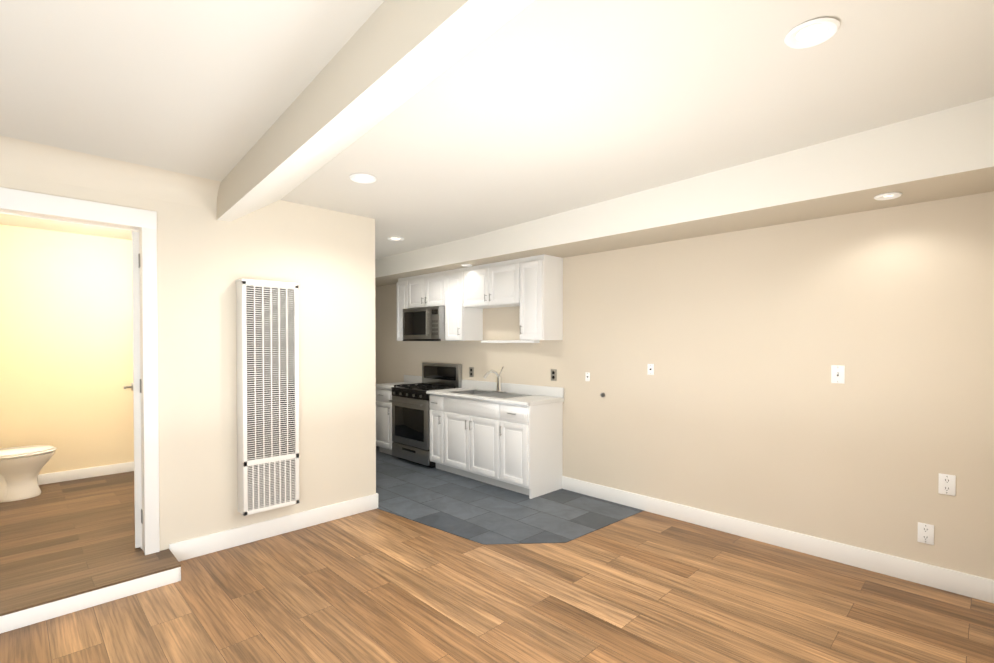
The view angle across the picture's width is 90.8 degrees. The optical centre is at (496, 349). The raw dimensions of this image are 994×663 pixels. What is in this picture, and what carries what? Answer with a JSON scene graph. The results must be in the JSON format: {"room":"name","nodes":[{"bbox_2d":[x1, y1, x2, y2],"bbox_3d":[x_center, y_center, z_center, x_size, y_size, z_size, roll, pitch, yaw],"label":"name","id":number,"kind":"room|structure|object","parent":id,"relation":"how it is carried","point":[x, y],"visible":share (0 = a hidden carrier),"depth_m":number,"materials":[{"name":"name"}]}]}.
{"room":"empty living room","nodes":[
{"label":"empty living room","id":0,"kind":"room"},
{"bbox_2d":[0,224,133,473],"bbox_3d":[-3.993,-0.033,5.168,2.720,2.850,0.120,-1,1,-45],"label":"wall","id":1,"kind":"structure","parent":0,"point":[66,341],"depth_m":4.84,"materials":[{"name":"paint"}]},
{"bbox_2d":[38,461,133,484],"bbox_3d":[-3.902,1.242,5.179,2.600,0.100,0.016,-1,1,-45],"label":"baseboard","id":2,"kind":"structure","parent":1,"relation":"attached to","point":[61,476],"depth_m":4.93,"materials":[{"name":"white wood"}]},
{"bbox_2d":[0,471,180,633],"bbox_3d":[-3.248,1.361,3.779,3.640,0.100,2.930,-1,1,-45],"label":"floor","id":3,"kind":"structure","parent":0,"point":[51,530],"depth_m":3.16,"materials":[{"name":"wood"}]},
{"bbox_2d":[0,445,56,502],"bbox_3d":[-4.291,0.917,4.239,0.724,0.775,0.470,-1,1,-45],"label":"toilet","id":4,"kind":"object","parent":3,"relation":"on","point":[21,467],"visible":1,"depth_m":4.25,"materials":[{"name":"white ceramic"}]},
{"bbox_2d":[0,173,375,550],"bbox_3d":[-2.449,-0.004,3.038,3.760,2.850,0.120,-1,1,-45],"label":"wall","id":5,"kind":"structure","parent":0,"point":[322,257],"depth_m":3.53,"materials":[{"name":"paint"}]},
{"bbox_2d":[0,187,159,554],"bbox_3d":[-2.553,0.217,2.937,0.849,2.210,0.158,-1,1,-45],"label":"door frame","id":6,"kind":"structure","parent":5,"relation":"attached to","point":[142,223],"depth_m":3.14,"materials":[{"name":"white wood"}]},
{"bbox_2d":[0,136,220,209],"bbox_3d":[-2.795,-1.043,2.485,2.510,0.160,0.160,-1,1,-45],"label":"cove","id":7,"kind":"object","parent":5,"relation":"attached to","point":[27,159],"visible":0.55,"depth_m":2.95,"materials":[{"name":"paint"}]},
{"bbox_2d":[124,231,141,547],"bbox_3d":[-2.549,0.264,3.507,0.178,2.078,0.699,-1,1,-45],"label":"door","id":8,"kind":"structure","parent":5,"relation":"in","point":[134,386],"depth_m":3.22,"materials":[{"name":"white wood"}]},
{"bbox_2d":[139,254,142,523],"bbox_3d":[-2.331,0.259,3.212,0.002,1.770,0.036,-1,1,-45],"label":"hinges","id":9,"kind":"object","parent":5,"relation":"attached to","point":[141,387],"visible":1,"depth_m":3.21,"materials":[{"name":"grey metal"}]},
{"bbox_2d":[235,279,298,515],"bbox_3d":[-1.683,0.335,3.616,0.403,1.666,0.136,-1,1,-45],"label":"wall heater","id":10,"kind":"object","parent":5,"relation":"in","point":[267,334],"visible":1,"depth_m":3.55,"materials":[{"name":"white metal"}]},
{"bbox_2d":[169,493,377,561],"bbox_3d":[-1.652,1.345,3.833,1.566,0.130,0.136,-1,1,-45],"label":"baseboard","id":11,"kind":"structure","parent":5,"relation":"attached to","point":[204,545],"depth_m":3.68,"materials":[{"name":"white wood"}]},
{"bbox_2d":[0,509,993,662],"bbox_3d":[-1.586,1.476,3.437,5.520,0.120,7.595,-1,1,-45],"label":"floor","id":12,"kind":"structure","parent":0,"point":[376,586],"depth_m":2.71,"materials":[{"name":"brown wood"}]},
{"bbox_2d":[0,0,993,258],"bbox_3d":[-1.586,-1.245,3.400,5.520,0.222,7.595,-1,1,-45],"label":"ceiling","id":13,"kind":"structure","parent":0,"point":[538,108],"depth_m":2.22,"materials":[{"name":"paint"}]},
{"bbox_2d":[349,173,376,183],"bbox_3d":[-0.899,-1.147,3.290,0.178,0.013,0.178,-1,1,-45],"label":"recessed light","id":14,"kind":"object","parent":13,"relation":"in","point":[360,177],"visible":1,"depth_m":3.28,"materials":[{"name":"white plastic"}]},
{"bbox_2d":[217,0,534,221],"bbox_3d":[-0.511,-1.081,2.075,0.439,0.389,3.995,-1,1,-41],"label":"beam","id":15,"kind":"structure","parent":13,"relation":"attached to","point":[390,57],"depth_m":1.83,"materials":[{"name":"paint"}]},
{"bbox_2d":[387,236,403,240],"bbox_3d":[-1.051,-1.150,5.094,0.178,0.013,0.178,-1,1,-45],"label":"recessed light","id":16,"kind":"object","parent":13,"relation":"in","point":[393,238],"visible":1,"depth_m":5.09,"materials":[{"name":"white plastic"}]},
{"bbox_2d":[375,97,993,286],"bbox_3d":[0.096,-1.096,5.065,0.550,0.359,7.355,-1,1,-45],"label":"soffit","id":17,"kind":"structure","parent":13,"relation":"attached to","point":[944,154],"depth_m":3.11,"materials":[{"name":"paint"}]},
{"bbox_2d":[461,264,471,266],"bbox_3d":[-0.329,-0.913,5.319,0.128,0.013,0.128,-1,1,-45],"label":"recessed light","id":18,"kind":"object","parent":17,"relation":"attached to","point":[466,265],"visible":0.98,"depth_m":5.30,"materials":[{"name":"white plastic"}]},
{"bbox_2d":[874,192,901,199],"bbox_3d":[2.245,-0.879,2.815,0.128,0.013,0.128,-1,1,-45],"label":"recessed light","id":19,"kind":"object","parent":17,"relation":"attached to","point":[892,195],"visible":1,"depth_m":2.81,"materials":[{"name":"white plastic"}]},
{"bbox_2d":[784,17,839,48],"bbox_3d":[1.186,-1.190,1.849,0.178,0.013,0.178,-1,1,-45],"label":"recessed light","id":20,"kind":"object","parent":13,"relation":"in","point":[811,33],"visible":0.98,"depth_m":1.84,"materials":[{"name":"white plastic"}]},
{"bbox_2d":[376,446,643,544],"bbox_3d":[-1.085,1.385,5.517,1.640,0.004,5.100,-1,1,-45],"label":"floor","id":21,"kind":"structure","parent":0,"point":[480,512],"depth_m":4.34,"materials":[{"name":"tile"}]},
{"bbox_2d":[376,375,421,454],"bbox_3d":[-1.319,0.867,6.519,0.550,1.015,0.476,-1,1,-45],"label":"base cabinet","id":22,"kind":"object","parent":21,"relation":"on","point":[384,441],"visible":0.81,"depth_m":6.34,"materials":[{"name":"white wood"}]},
{"bbox_2d":[389,363,461,467],"bbox_3d":[-0.898,0.780,6.059,0.590,1.200,0.754,-1,1,-45],"label":"stove","id":23,"kind":"object","parent":21,"relation":"on","point":[411,422],"visible":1,"depth_m":5.95,"materials":[{"name":"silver metal"}]},
{"bbox_2d":[430,395,445,470],"bbox_3d":[-0.488,0.949,5.698,0.520,0.873,0.333,-1,1,-45],"label":"base cabinet","id":24,"kind":"object","parent":21,"relation":"on","point":[437,403],"depth_m":5.52,"materials":[{"name":"white wood"}]},
{"bbox_2d":[446,395,501,487],"bbox_3d":[-0.106,0.954,5.311,0.520,0.873,1.006,-1,1,-45],"label":"base cabinet","id":25,"kind":"object","parent":21,"relation":"on","point":[499,433],"depth_m":5.09,"materials":[{"name":"white wood"}]},
{"bbox_2d":[502,403,562,498],"bbox_3d":[0.316,0.960,4.886,0.522,0.873,0.443,-1,1,-45],"label":"base cabinet","id":26,"kind":"object","parent":21,"relation":"on","point":[532,437],"depth_m":4.70,"materials":[{"name":"white wood"}]},
{"bbox_2d":[426,387,563,406],"bbox_3d":[-0.063,0.496,5.256,0.532,0.041,1.550,-1,1,-45],"label":"countertop","id":27,"kind":"structure","parent":26,"relation":"on","point":[530,400],"depth_m":4.91,"materials":[{"name":"white stone"}]},
{"bbox_2d":[458,387,517,398],"bbox_3d":[-0.085,0.554,5.271,0.404,0.165,0.864,-1,1,-45],"label":"sink","id":28,"kind":"object","parent":27,"relation":"in","point":[497,394],"depth_m":5.36,"materials":[{"name":"silver metal"}]},
{"bbox_2d":[482,367,503,390],"bbox_3d":[-0.029,0.328,5.351,0.218,0.284,0.180,-1,1,-45],"label":"faucet","id":29,"kind":"object","parent":27,"relation":"on","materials":[{"name":"silver metal"}]},
{"bbox_2d":[375,191,993,579],"bbox_3d":[0.334,-0.035,5.315,0.120,2.850,7.595,-1,1,-45],"label":"wall","id":30,"kind":"structure","parent":0,"point":[738,404],"depth_m":3.46,"materials":[{"name":"paint"}]},
{"bbox_2d":[396,277,407,340],"bbox_3d":[-1.122,-0.525,6.466,0.318,0.819,0.260,-1,1,-45],"label":"upper cabinet","id":31,"kind":"object","parent":30,"relation":"attached to","point":[402,284],"depth_m":6.37,"materials":[{"name":"white wood"}]},
{"bbox_2d":[408,271,443,307],"bbox_3d":[-0.764,-0.725,6.101,0.318,0.410,0.760,-1,1,-45],"label":"upper cabinet","id":32,"kind":"object","parent":30,"relation":"attached to","point":[425,290],"depth_m":5.97,"materials":[{"name":"white wood"}]},
{"bbox_2d":[403,306,445,340],"bbox_3d":[-0.809,-0.310,6.062,0.438,0.410,0.754,-1,1,-45],"label":"over-the-range microwave","id":33,"kind":"object","parent":32,"relation":"attached to","point":[423,323],"visible":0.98,"depth_m":5.87,"materials":[{"name":"silver metal"}]},
{"bbox_2d":[444,268,487,341],"bbox_3d":[-0.368,-0.515,5.703,0.318,0.819,0.367,-1,1,-45],"label":"upper cabinet","id":34,"kind":"object","parent":30,"relation":"attached to","point":[461,324],"depth_m":5.61,"materials":[{"name":"white wood"}]},
{"bbox_2d":[469,367,473,376],"bbox_3d":[-0.306,0.271,5.875,0.008,0.120,0.075,-1,1,-45],"label":"outlet","id":35,"kind":"object","parent":30,"relation":"attached to","point":[471,371],"visible":1,"depth_m":5.87,"materials":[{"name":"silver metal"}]},
{"bbox_2d":[464,258,519,309],"bbox_3d":[0.027,-0.695,5.301,0.318,0.449,0.870,-1,1,-45],"label":"upper cabinet","id":36,"kind":"object","parent":30,"relation":"attached to","point":[497,284],"depth_m":5.16,"materials":[{"name":"white wood"}]},
{"bbox_2d":[462,380,563,398],"bbox_3d":[0.118,0.424,5.434,0.022,0.099,1.550,-1,1,-45],"label":"backsplash","id":37,"kind":"structure","parent":30,"relation":"attached to","point":[522,389],"depth_m":5.28,"materials":[{"name":"white stone"}]},
{"bbox_2d":[512,254,562,341],"bbox_3d":[0.418,-0.504,4.908,0.318,0.819,0.358,-1,1,-45],"label":"upper cabinet","id":38,"kind":"object","parent":30,"relation":"attached to","point":[532,287],"depth_m":4.78,"materials":[{"name":"white wood"}]},
{"bbox_2d":[551,369,556,380],"bbox_3d":[0.575,0.260,4.983,0.008,0.120,0.075,-1,1,-45],"label":"outlet","id":39,"kind":"object","parent":30,"relation":"attached to","point":[553,374],"visible":1,"depth_m":4.97,"materials":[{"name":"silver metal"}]},
{"bbox_2d":[585,372,589,380],"bbox_3d":[0.867,0.261,4.688,0.007,0.085,0.050,-1,1,-45],"label":"jack","id":40,"kind":"object","parent":30,"relation":"attached to","point":[587,376],"visible":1,"depth_m":4.69,"materials":[{"name":"white plastic"}]},
{"bbox_2d":[647,364,653,374],"bbox_3d":[1.324,0.171,4.224,0.007,0.095,0.060,-1,1,-45],"label":"light switch","id":41,"kind":"object","parent":30,"relation":"attached to","point":[650,369],"visible":1,"depth_m":4.22,"materials":[{"name":"white plastic"}]},
{"bbox_2d":[562,476,993,602],"bbox_3d":[1.762,1.346,3.792,0.016,0.130,3.155,-1,1,-45],"label":"baseboard","id":42,"kind":"structure","parent":30,"relation":"attached to","point":[965,584],"depth_m":3.39,"materials":[{"name":"white wood"}]},
{"bbox_2d":[831,365,844,383],"bbox_3d":[2.268,0.166,3.263,0.017,0.120,0.075,-1,1,-45],"label":"light switch","id":43,"kind":"object","parent":30,"relation":"attached to","point":[837,373],"visible":1,"depth_m":3.26,"materials":[{"name":"white plastic"}]},
{"bbox_2d":[917,522,933,544],"bbox_3d":[2.587,1.111,2.958,0.008,0.120,0.075,-1,1,-45],"label":"electrical outlet","id":44,"kind":"object","parent":30,"relation":"attached to","point":[926,533],"visible":1,"depth_m":2.96,"materials":[{"name":"white plastic"}]},
{"bbox_2d":[938,473,955,495],"bbox_3d":[2.652,0.796,2.889,0.008,0.120,0.075,-1,1,-45],"label":"electrical outlet","id":45,"kind":"object","parent":30,"relation":"attached to","point":[947,484],"visible":1,"depth_m":2.89,"materials":[{"name":"white plastic"}]}
]}

